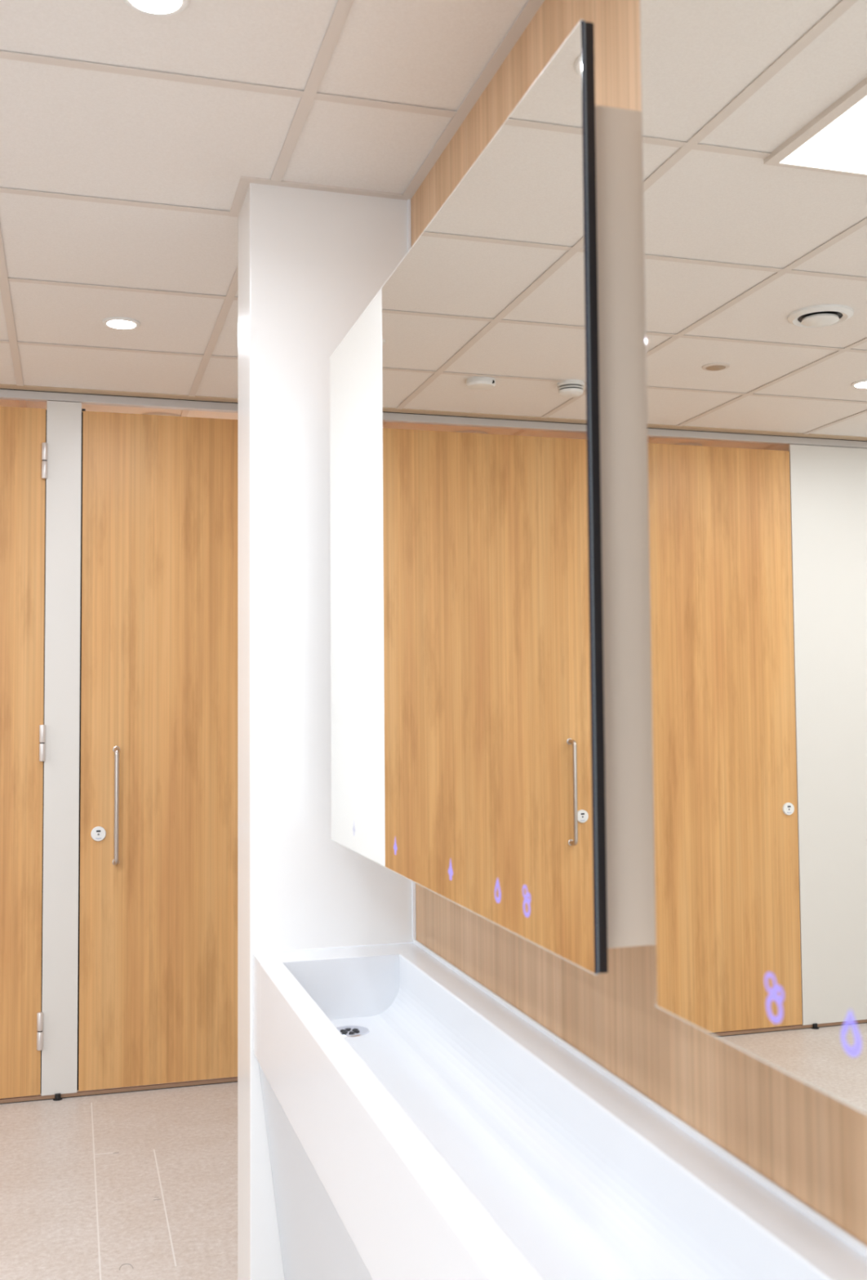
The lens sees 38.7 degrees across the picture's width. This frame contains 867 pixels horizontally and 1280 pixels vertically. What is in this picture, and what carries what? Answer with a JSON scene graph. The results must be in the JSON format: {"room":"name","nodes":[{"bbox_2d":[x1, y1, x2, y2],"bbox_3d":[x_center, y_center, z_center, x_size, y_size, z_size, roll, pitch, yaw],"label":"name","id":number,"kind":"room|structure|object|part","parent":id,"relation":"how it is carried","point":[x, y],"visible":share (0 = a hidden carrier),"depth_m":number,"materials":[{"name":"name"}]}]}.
{"room":"public restroom","nodes":[
{"label":"public restroom","id":0,"kind":"room"},
{"bbox_2d":[0,1076,237,1279],"bbox_3d":[-1.558,1.542,1.808,4.650,0.100,7.900,0,-3,-16],"label":"floor","id":1,"kind":"structure","parent":0,"point":[48,1221],"depth_m":3.56,"materials":[{"name":"beige tile"}]},
{"bbox_2d":[40,400,83,1101],"bbox_3d":[-1.331,0.377,4.418,0.141,2.488,0.039,0,-3,-16],"label":"pilaster","id":2,"kind":"object","parent":1,"relation":"on","point":[61,795],"visible":1,"depth_m":4.42,"materials":[{"name":"white laminate"}]},
{"bbox_2d":[90,1102,101,1279],"bbox_3d":[-0.329,1.459,1.365,0.004,0.001,6.150,0,-3,-16],"label":"floor grout line","id":3,"kind":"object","parent":1,"relation":"on","point":[99,1251],"depth_m":3.46,"materials":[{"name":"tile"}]},
{"bbox_2d":[0,1076,237,1104],"bbox_3d":[-2.366,1.604,4.056,4.345,0.016,0.010,0,-3,-16],"label":"threshold strip","id":4,"kind":"object","parent":1,"relation":"on","point":[148,1087],"visible":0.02,"depth_m":4.42,"materials":[{"name":"brown wood"}]},
{"bbox_2d":[94,1149,176,1266],"bbox_3d":[-0.841,1.568,3.432,0.180,0.001,0.851,0,-3,-16],"label":"joint","id":5,"kind":"object","parent":1,"relation":"on","point":[173,1253],"depth_m":3.41,"materials":[{"name":"white tile"}]},
{"bbox_3d":[-3.801,0.360,3.693,1.350,2.488,0.039,0,-3,-16],"label":"wall","id":6,"kind":"structure","parent":1,"relation":"on","visible":0},
{"bbox_2d":[0,388,237,413],"bbox_3d":[-2.387,-0.890,4.187,4.345,0.032,0.036,0,-3,-16],"label":"rail","id":7,"kind":"object","parent":6,"relation":"on","point":[5,393],"visible":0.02,"depth_m":4.54,"materials":[{"name":"grey metal"}]},
{"bbox_2d":[0,406,52,1098],"bbox_3d":[-1.812,0.377,4.251,0.940,2.438,0.074,0,-3,-16],"label":"door","id":8,"kind":"structure","parent":7,"relation":"attached to","point":[25,455],"depth_m":4.38,"materials":[{"name":"brown wood"}]},
{"bbox_2d":[78,410,237,1091],"bbox_3d":[-0.809,0.384,4.546,0.940,2.438,0.074,0,-3,-16],"label":"door","id":9,"kind":"structure","parent":7,"relation":"attached to","point":[158,926],"depth_m":4.51,"materials":[{"name":"brown wood"}]},
{"bbox_3d":[-1.138,0.597,4.431,0.018,0.422,0.061,0,-3,-16],"label":"pull handle","id":10,"kind":"part","parent":9,"relation":"part of","materials":[{"name":"silver metal"}]},
{"bbox_2d":[0,0,528,419],"bbox_3d":[-1.578,-1.055,1.940,4.650,0.050,7.900,0,-3,-16],"label":"ceiling","id":11,"kind":"structure","parent":0,"point":[64,130],"depth_m":2.50,"materials":[{"name":"tile"}]},
{"bbox_2d":[0,383,237,402],"bbox_3d":[-2.382,-0.909,4.143,4.350,0.004,0.051,0,-3,-16],"label":"trim","id":12,"kind":"structure","parent":11,"relation":"attached to","point":[2,385],"depth_m":4.50,"materials":[{"name":"beige metal"}]},
{"bbox_2d":[102,316,140,329],"bbox_3d":[-0.930,-0.944,3.680,0.110,0.009,0.110,0,-3,-16],"label":"recessed light","id":13,"kind":"object","parent":11,"relation":"in","point":[115,322],"visible":1,"depth_m":3.67,"materials":[{"name":"white plastic"}]},
{"bbox_2d":[122,0,189,16],"bbox_3d":[-0.448,-1.034,1.984,0.110,0.009,0.110,0,-3,-16],"label":"recessed light","id":14,"kind":"object","parent":11,"relation":"in","point":[151,7],"visible":1,"depth_m":2.00,"materials":[{"name":"white plastic"}]},
{"bbox_2d":[142,412,180,416],"bbox_3d":[-1.079,-0.872,4.895,0.170,0.028,0.170,0,-3,-16],"label":"ceiling vent","id":15,"kind":"object","parent":11,"relation":"in","point":[149,413],"visible":0.06,"depth_m":4.82,"materials":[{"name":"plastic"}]},
{"bbox_2d":[0,0,456,417],"bbox_3d":[-1.722,-1.029,1.897,4.350,0.003,7.900,0,-3,-16],"label":"grid","id":16,"kind":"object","parent":11,"relation":"attached to","point":[342,9],"depth_m":2.48,"materials":[{"name":"beige metal"}]},
{"bbox_2d":[237,182,413,1279],"bbox_3d":[-0.125,0.267,2.811,0.612,2.525,0.204,0,-3,-16],"label":"wall pillar","id":17,"kind":"structure","parent":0,"point":[310,262],"depth_m":2.68,"materials":[{"name":"white paint"}]},
{"bbox_2d":[410,0,866,1245],"bbox_3d":[0.688,0.153,0.685,0.250,2.525,4.340,0,-3,-16],"label":"wall","id":18,"kind":"structure","parent":0,"point":[812,1144],"depth_m":1.69,"materials":[{"name":"brown wood"}]},
{"bbox_2d":[228,0,544,217],"bbox_3d":[0.346,-1.103,0.755,0.384,0.004,4.539,0,-3,-16],"label":"trim","id":19,"kind":"structure","parent":18,"relation":"attached to","point":[531,8],"depth_m":2.50,"materials":[{"name":"beige metal"}]},
{"bbox_2d":[407,199,416,939],"bbox_3d":[-0.049,-0.169,2.747,0.007,1.653,0.007,0,-3,-16],"label":"trim","id":20,"kind":"structure","parent":18,"relation":"attached to","point":[409,229],"depth_m":2.71,"materials":[{"name":"white plastic"}]},
{"bbox_2d":[328,19,655,974],"bbox_3d":[0.075,-0.124,1.953,0.214,1.002,1.332,0,-3,-16],"label":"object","id":21,"kind":"object","parent":18,"relation":"attached to","point":[491,722],"visible":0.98,"depth_m":1.50,"materials":[{"name":"silver metal"}]},
{"bbox_3d":[-0.018,-0.124,1.926,0.011,1.000,1.330,0,-3,-16],"label":"backing frame","id":22,"kind":"part","parent":21,"relation":"part of","materials":[{"name":"black metal"}]},
{"bbox_2d":[253,939,866,1279],"bbox_3d":[0.291,0.983,0.941,0.356,0.838,3.540,0,-3,-16],"label":"basin","id":23,"kind":"object","parent":18,"relation":"attached to","point":[421,1125],"visible":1,"depth_m":1.69,"materials":[{"name":"white ceramic"}]},
{"bbox_3d":[0.171,1.087,0.911,0.094,0.630,3.520,0,-3,-16],"label":"apron panel","id":24,"kind":"part","parent":23,"relation":"part of","materials":[{"name":"white ceramic"}]},
{"bbox_2d":[640,0,866,1115],"bbox_3d":[0.489,-0.199,0.546,0.214,1.002,1.332,0,-3,-16],"label":"mirror","id":25,"kind":"object","parent":18,"relation":"attached to","point":[754,112],"visible":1,"depth_m":0.96,"materials":[{"name":"silver metal"}]}
]}

